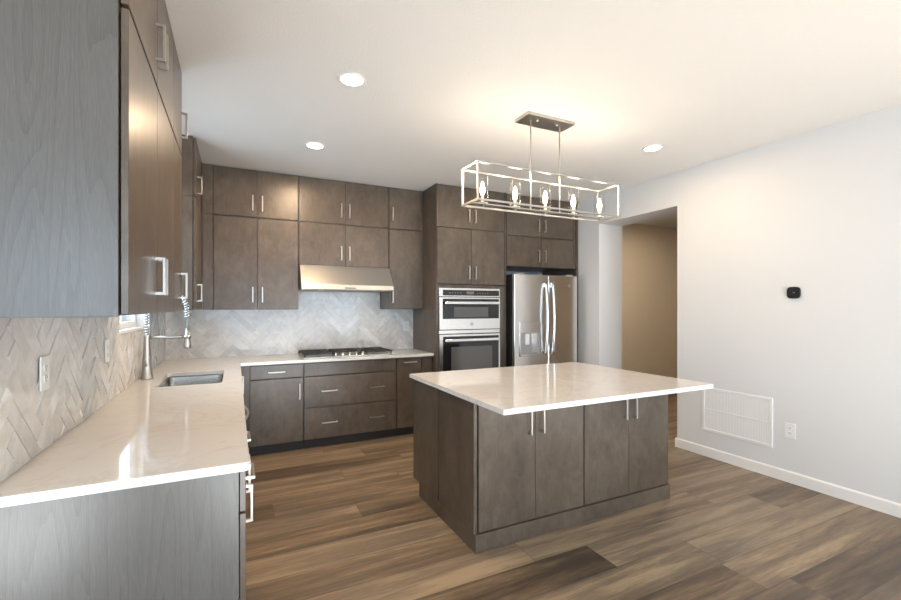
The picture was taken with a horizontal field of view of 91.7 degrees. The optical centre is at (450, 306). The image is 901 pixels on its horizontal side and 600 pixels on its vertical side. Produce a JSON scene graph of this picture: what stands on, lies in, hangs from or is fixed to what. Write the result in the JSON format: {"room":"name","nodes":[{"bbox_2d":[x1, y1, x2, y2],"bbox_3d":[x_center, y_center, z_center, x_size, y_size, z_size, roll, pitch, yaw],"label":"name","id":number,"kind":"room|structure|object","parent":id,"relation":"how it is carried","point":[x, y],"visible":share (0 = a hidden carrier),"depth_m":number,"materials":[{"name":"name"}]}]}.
{"room":"kitchen","nodes":[
{"label":"kitchen","id":0,"kind":"room"},
{"bbox_2d":[121,314,143,325],"bbox_3d":[-2.137,0.024,2.738,0.140,2.835,3.600,0,0,-26],"label":"wall","id":1,"kind":"structure","parent":0,"point":[139,317],"depth_m":3.38,"materials":[{"name":"white paint"}]},
{"bbox_2d":[0,312,165,482],"bbox_3d":[-2.067,0.277,2.773,0.016,0.498,3.597,0,0,-26],"label":"backsplash","id":2,"kind":"structure","parent":1,"relation":"attached to","point":[81,383],"depth_m":1.72,"materials":[{"name":"tile"}]},
{"bbox_2d":[39,355,48,391],"bbox_3d":[-1.482,0.241,1.599,0.009,0.125,0.078,0,0,-26],"label":"outlet","id":3,"kind":"object","parent":2,"relation":"attached to","point":[44,360],"visible":1,"depth_m":1.58,"materials":[{"name":"white plastic"}]},
{"bbox_2d":[44,363,47,371],"bbox_3d":[-1.479,0.221,1.600,0.003,0.029,0.034,0,0,-26],"label":"socket","id":4,"kind":"object","parent":3,"relation":"attached to","point":[45,364],"depth_m":1.60,"materials":[{"name":"grey plastic"}]},
{"bbox_2d":[44,374,47,382],"bbox_3d":[-1.479,0.262,1.600,0.003,0.029,0.034,0,0,-26],"label":"socket","id":5,"kind":"object","parent":3,"relation":"attached to","point":[45,375],"depth_m":1.60,"materials":[{"name":"grey plastic"}]},
{"bbox_2d":[104,339,108,362],"bbox_3d":[-1.863,0.238,2.374,0.009,0.125,0.078,0,0,-26],"label":"outlet","id":6,"kind":"object","parent":2,"relation":"attached to","point":[106,342],"visible":1,"depth_m":2.35,"materials":[{"name":"white plastic"}]},
{"bbox_2d":[0,0,173,317],"bbox_3d":[-1.335,-0.433,1.707,0.387,0.925,1.069,0,0,-26],"label":"upper cabinet","id":7,"kind":"object","parent":1,"relation":"attached to","point":[87,136],"visible":1,"depth_m":1.25,"materials":[{"name":"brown wood"}]},
{"bbox_2d":[119,315,144,334],"bbox_3d":[-2.237,-0.375,3.001,0.112,1.088,0.840,0,0,-26],"label":"window","id":8,"kind":"structure","parent":1,"relation":"in","point":[127,326],"depth_m":3.14,"materials":[{"name":"white paint"}]},
{"bbox_2d":[110,0,173,130],"bbox_3d":[-1.335,-1.145,1.707,0.387,0.495,1.069,0,0,-26],"label":"upper cabinet","id":9,"kind":"object","parent":1,"relation":"attached to","point":[150,18],"visible":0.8,"depth_m":1.76,"materials":[{"name":"brown wood"}]},
{"bbox_2d":[171,136,187,311],"bbox_3d":[-1.653,-0.434,2.355,0.387,0.921,0.375,0,0,-26],"label":"upper cabinet","id":10,"kind":"object","parent":1,"relation":"attached to","point":[178,273],"visible":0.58,"depth_m":2.44,"materials":[{"name":"brown wood"}]},
{"bbox_2d":[173,42,187,153],"bbox_3d":[-1.653,-1.145,2.355,0.387,0.495,0.375,0,0,-26],"label":"upper cabinet","id":11,"kind":"object","parent":1,"relation":"attached to","point":[177,132],"visible":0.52,"depth_m":2.44,"materials":[{"name":"brown wood"}]},
{"bbox_2d":[181,134,201,211],"bbox_3d":[-2.380,-1.149,3.827,0.381,0.485,0.731,0,0,-26],"label":"upper cabinet","id":12,"kind":"object","parent":1,"relation":"attached to","point":[191,160],"visible":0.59,"depth_m":3.56,"materials":[{"name":"brown wood"}]},
{"bbox_2d":[182,195,201,309],"bbox_3d":[-2.380,-0.440,3.827,0.381,0.931,0.731,0,0,-26],"label":"upper cabinet","id":13,"kind":"object","parent":1,"relation":"attached to","point":[191,212],"visible":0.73,"depth_m":3.56,"materials":[{"name":"brown wood"}]},
{"bbox_2d":[165,212,541,359],"bbox_3d":[-0.834,0.024,5.451,4.871,2.835,0.120,0,0,-26],"label":"wall","id":14,"kind":"structure","parent":0,"point":[507,272],"depth_m":6.18,"materials":[{"name":"white paint"}]},
{"bbox_2d":[202,214,297,309],"bbox_3d":[-2.070,-0.440,4.563,0.886,0.931,0.380,0,0,-26],"label":"upper cabinet","id":15,"kind":"object","parent":14,"relation":"attached to","point":[248,263],"visible":1,"depth_m":4.41,"materials":[{"name":"brown wood"}]},
{"bbox_2d":[202,163,297,221],"bbox_3d":[-2.070,-1.149,4.563,0.886,0.485,0.380,0,0,-26],"label":"upper cabinet","id":16,"kind":"object","parent":14,"relation":"attached to","point":[226,191],"visible":0.94,"depth_m":4.41,"materials":[{"name":"brown wood"}]},
{"bbox_2d":[166,292,412,358],"bbox_3d":[-1.665,0.175,4.966,2.649,0.700,0.016,0,0,-26],"label":"backsplash","id":17,"kind":"structure","parent":14,"relation":"attached to","point":[321,320],"depth_m":4.94,"materials":[{"name":"tile"}]},
{"bbox_2d":[403,321,408,330],"bbox_3d":[-0.558,0.241,5.502,0.075,0.120,0.009,0,0,-26],"label":"outlet","id":18,"kind":"object","parent":17,"relation":"attached to","point":[405,323],"visible":1,"depth_m":5.50,"materials":[{"name":"white plastic"}]},
{"bbox_2d":[298,222,387,267],"bbox_3d":[-1.226,-0.676,4.977,0.987,0.458,0.380,0,0,-26],"label":"upper cabinet","id":19,"kind":"object","parent":14,"relation":"attached to","point":[320,244],"visible":0.85,"depth_m":4.82,"materials":[{"name":"brown wood"}]},
{"bbox_2d":[298,265,393,292],"bbox_3d":[-1.189,-0.309,4.900,0.979,0.270,0.529,0,0,-26],"label":"range hood","id":20,"kind":"object","parent":19,"relation":"attached to","point":[311,278],"visible":1,"depth_m":4.71,"materials":[{"name":"silver metal"}]},
{"bbox_2d":[298,176,387,228],"bbox_3d":[-1.226,-1.149,4.977,0.987,0.485,0.380,0,0,-26],"label":"upper cabinet","id":21,"kind":"object","parent":14,"relation":"attached to","point":[323,201],"visible":0.91,"depth_m":4.82,"materials":[{"name":"brown wood"}]},
{"bbox_2d":[380,229,422,308],"bbox_3d":[-0.586,-0.440,5.292,0.434,0.931,0.380,0,0,-26],"label":"upper cabinet","id":22,"kind":"object","parent":14,"relation":"attached to","point":[405,248],"visible":0.78,"depth_m":5.15,"materials":[{"name":"brown wood"}]},
{"bbox_2d":[388,187,422,231],"bbox_3d":[-0.586,-1.149,5.292,0.434,0.485,0.380,0,0,-26],"label":"upper cabinet","id":23,"kind":"object","parent":14,"relation":"attached to","point":[405,206],"visible":0.9,"depth_m":5.15,"materials":[{"name":"brown wood"}]},
{"bbox_2d":[165,0,900,227],"bbox_3d":[1.257,-1.444,1.297,12.000,0.100,9.420,0,0,-26],"label":"ceiling","id":24,"kind":"structure","parent":0,"point":[445,90],"depth_m":2.74,"materials":[{"name":"white paint"}]},
{"bbox_2d":[305,142,324,149],"bbox_3d":[-1.167,-1.389,3.772,0.172,0.008,0.172,0,0,-26],"label":"recessed light","id":25,"kind":"object","parent":24,"relation":"in","point":[312,145],"visible":1,"depth_m":3.76,"materials":[{"name":"white paint"}]},
{"bbox_2d":[338,72,365,86],"bbox_3d":[-0.603,-1.389,2.679,0.172,0.008,0.172,0,0,-26],"label":"recessed light","id":26,"kind":"object","parent":24,"relation":"in","point":[350,79],"visible":1,"depth_m":2.67,"materials":[{"name":"white paint"}]},
{"bbox_2d":[461,111,619,221],"bbox_3d":[0.707,-1.044,3.272,1.290,0.698,0.230,0,0,-26],"label":"pendant light","id":27,"kind":"object","parent":24,"relation":"hanging from","point":[533,119],"visible":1,"depth_m":3.24,"materials":[{"name":"silver metal"}]},
{"bbox_2d":[479,181,487,206],"bbox_3d":[0.222,-0.798,3.034,0.079,0.207,0.079,0,0,-26],"label":"bulb","id":28,"kind":"object","parent":27,"relation":"attached to","point":[482,189],"depth_m":3.02,"materials":[{"name":"white glass"}]},
{"bbox_2d":[512,186,519,210],"bbox_3d":[0.466,-0.798,3.153,0.079,0.207,0.079,0,0,-26],"label":"bulb","id":29,"kind":"object","parent":27,"relation":"attached to","point":[514,207],"depth_m":3.14,"materials":[{"name":"white glass"}]},
{"bbox_2d":[543,191,549,213],"bbox_3d":[0.709,-0.798,3.273,0.079,0.207,0.079,0,0,-26],"label":"bulb","id":30,"kind":"object","parent":27,"relation":"attached to","point":[545,211],"depth_m":3.26,"materials":[{"name":"white glass"}]},
{"bbox_2d":[570,195,577,217],"bbox_3d":[0.952,-0.798,3.392,0.079,0.207,0.079,0,0,-26],"label":"bulb","id":31,"kind":"object","parent":27,"relation":"attached to","point":[573,214],"depth_m":3.38,"materials":[{"name":"white glass"}]},
{"bbox_2d":[597,199,603,220],"bbox_3d":[1.195,-0.798,3.512,0.079,0.207,0.079,0,0,-26],"label":"bulb","id":32,"kind":"object","parent":27,"relation":"attached to","point":[599,205],"depth_m":3.50,"materials":[{"name":"white glass"}]},
{"bbox_2d":[642,144,662,151],"bbox_3d":[1.771,-1.389,3.834,0.172,0.008,0.172,0,0,-26],"label":"recessed light","id":33,"kind":"object","parent":24,"relation":"in","point":[651,148],"visible":1,"depth_m":3.83,"materials":[{"name":"white paint"}]},
{"bbox_2d":[246,393,900,599],"bbox_3d":[1.257,1.481,1.297,12.000,0.080,9.420,0,0,-26],"label":"floor","id":34,"kind":"structure","parent":0,"point":[350,520],"depth_m":2.67,"materials":[{"name":"wood"}]},
{"bbox_2d":[0,463,254,599],"bbox_3d":[-1.075,0.999,1.539,0.704,0.884,0.410,0,0,-26],"label":"base cabinet","id":35,"kind":"object","parent":34,"relation":"on","point":[185,539],"visible":0.84,"depth_m":1.35,"materials":[{"name":"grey wood"}]},
{"bbox_2d":[244,405,248,419],"bbox_3d":[-1.562,1.002,2.553,0.708,0.878,0.596,0,0,-26],"label":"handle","id":36,"kind":"object","parent":34,"relation":"on","point":[246,408],"visible":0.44,"depth_m":2.68,"materials":[{"name":"silver plastic"}]},
{"bbox_2d":[246,431,250,492],"bbox_3d":[-1.301,0.999,2.000,0.704,0.884,0.612,0,0,-26],"label":"base cabinet","id":37,"kind":"object","parent":34,"relation":"on","point":[248,432],"visible":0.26,"depth_m":2.11,"materials":[{"name":"brown wood"}]},
{"bbox_2d":[241,363,302,455],"bbox_3d":[-1.859,0.999,4.517,0.578,0.884,0.646,0,0,-26],"label":"base cabinet","id":38,"kind":"object","parent":34,"relation":"on","point":[273,394],"visible":0.87,"depth_m":4.27,"materials":[{"name":"brown wood"}]},
{"bbox_2d":[303,358,395,448],"bbox_3d":[-1.160,0.999,4.861,0.974,0.884,0.646,0,0,-26],"label":"base cabinet","id":39,"kind":"object","parent":34,"relation":"on","point":[350,400],"visible":0.87,"depth_m":4.59,"materials":[{"name":"brown wood"}]},
{"bbox_2d":[394,356,431,435],"bbox_3d":[-0.528,0.999,5.171,0.428,0.884,0.646,0,0,-26],"label":"base cabinet","id":40,"kind":"object","parent":34,"relation":"on","point":[405,366],"visible":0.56,"depth_m":4.87,"materials":[{"name":"brown wood"}]},
{"bbox_2d":[0,348,433,507],"bbox_3d":[-0.886,0.541,3.372,2.662,0.030,3.563,0,0,-26],"label":"countertop","id":41,"kind":"structure","parent":40,"relation":"on","point":[148,434],"depth_m":1.75,"materials":[{"name":"stone"}]},
{"bbox_2d":[140,294,190,379],"bbox_3d":[-2.118,0.194,3.258,0.159,0.664,0.304,0,0,43],"label":"faucet","id":42,"kind":"object","parent":41,"relation":"on","point":[147,372],"visible":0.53,"depth_m":3.20,"materials":[{"name":"silver metal"}]},
{"bbox_2d":[158,374,222,386],"bbox_3d":[-1.920,0.655,3.261,0.435,0.195,0.724,0,0,-26],"label":"sink","id":43,"kind":"object","parent":41,"relation":"in","point":[210,378],"visible":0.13,"depth_m":3.55,"materials":[{"name":"silver metal"}]},
{"bbox_2d":[297,347,393,358],"bbox_3d":[-1.167,0.502,4.858,0.960,0.047,0.500,0,0,-26],"label":"cooktop","id":44,"kind":"object","parent":41,"relation":"in","point":[364,351],"visible":1,"depth_m":4.76,"materials":[{"name":"silver metal"}]},
{"bbox_2d":[413,379,438,499],"bbox_3d":[0.181,0.946,3.432,0.843,0.778,0.511,0,0,-26],"label":"base cabinet","id":45,"kind":"object","parent":34,"relation":"on","point":[425,397],"visible":0.12,"depth_m":3.20,"materials":[{"name":"brown wood"}]},
{"bbox_2d":[413,183,505,371],"bbox_3d":[0.115,0.025,5.423,0.936,2.833,0.760,0,0,-26],"label":"oven tower","id":46,"kind":"object","parent":34,"relation":"on","point":[464,247],"visible":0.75,"depth_m":5.11,"materials":[{"name":"brown wood"}]},
{"bbox_2d":[438,288,499,371],"bbox_3d":[0.119,0.390,5.324,0.807,1.213,0.628,0,0,-26],"label":"wall oven","id":47,"kind":"object","parent":46,"relation":"in","point":[468,318],"visible":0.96,"depth_m":5.06,"materials":[{"name":"silver metal"}]},
{"bbox_2d":[439,390,582,533],"bbox_3d":[0.414,0.946,2.957,0.843,0.778,0.535,0,0,-26],"label":"base cabinet","id":48,"kind":"object","parent":34,"relation":"on","point":[496,470],"visible":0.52,"depth_m":2.73,"materials":[{"name":"brown wood"}]},
{"bbox_2d":[410,362,712,414],"bbox_3d":[0.737,0.541,3.221,1.698,0.030,1.348,0,0,-26],"label":"countertop","id":49,"kind":"structure","parent":48,"relation":"on","point":[527,388],"depth_m":2.97,"materials":[{"name":"stone"}]},
{"bbox_2d":[506,273,576,366],"bbox_3d":[1.034,0.514,5.743,0.970,1.853,0.882,0,0,-26],"label":"refrigerator","id":50,"kind":"object","parent":34,"relation":"on","point":[541,310],"visible":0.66,"depth_m":5.36,"materials":[{"name":"silver metal"}]},
{"bbox_2d":[506,194,577,361],"bbox_3d":[1.039,0.025,5.885,1.122,2.833,0.737,0,0,-26],"label":"tall cabinet","id":51,"kind":"object","parent":34,"relation":"on","point":[523,254],"depth_m":5.59,"materials":[{"name":"brown wood"}]},
{"bbox_2d":[419,483,669,553],"bbox_3d":[0.708,1.389,3.314,1.681,0.105,0.874,0,0,-26],"label":"plinth","id":52,"kind":"object","parent":34,"relation":"on","point":[502,536],"visible":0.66,"depth_m":2.86,"materials":[{"name":"brown wood"}]},
{"bbox_2d":[583,394,667,504],"bbox_3d":[1.169,0.946,3.328,0.838,0.778,0.535,0,0,-26],"label":"base cabinet","id":53,"kind":"object","parent":34,"relation":"on","point":[625,442],"visible":0.49,"depth_m":3.09,"materials":[{"name":"brown wood"}]},
{"bbox_2d":[622,224,676,377],"bbox_3d":[3.879,0.024,5.927,3.210,2.835,3.420,0,0,-26],"label":"wall","id":54,"kind":"structure","parent":0,"point":[649,252],"depth_m":7.47,"materials":[{"name":"beige paint"}]},
{"bbox_2d":[578,104,900,503],"bbox_3d":[3.586,0.024,2.430,0.400,2.835,9.200,0,0,-26],"label":"wall","id":55,"kind":"structure","parent":0,"point":[817,212],"depth_m":3.57,"materials":[{"name":"white paint"}]},
{"bbox_2d":[702,388,772,447],"bbox_3d":[2.593,0.985,3.988,0.009,0.423,0.624,0,0,-26],"label":"air vent","id":56,"kind":"object","parent":55,"relation":"in","point":[742,416],"visible":0.95,"depth_m":3.96,"materials":[{"name":"white plastic"}]},
{"bbox_2d":[675,437,900,517],"bbox_3d":[4.056,1.395,1.455,0.416,0.092,7.036,0,0,-26],"label":"baseboard","id":57,"kind":"structure","parent":55,"relation":"attached to","point":[892,508],"depth_m":3.52,"materials":[{"name":"white paint"}]},
{"bbox_2d":[785,422,795,438],"bbox_3d":[2.788,1.016,3.592,0.009,0.122,0.078,0,0,-26],"label":"outlet","id":58,"kind":"object","parent":55,"relation":"attached to","point":[790,429],"visible":1,"depth_m":3.59,"materials":[{"name":"white plastic"}]},
{"bbox_2d":[787,287,800,297],"bbox_3d":[2.794,-0.117,3.563,0.023,0.095,0.095,0,0,-26],"label":"thermostat","id":59,"kind":"object","parent":55,"relation":"attached to","point":[792,292],"visible":1,"depth_m":3.55,"materials":[{"name":"black plastic"}]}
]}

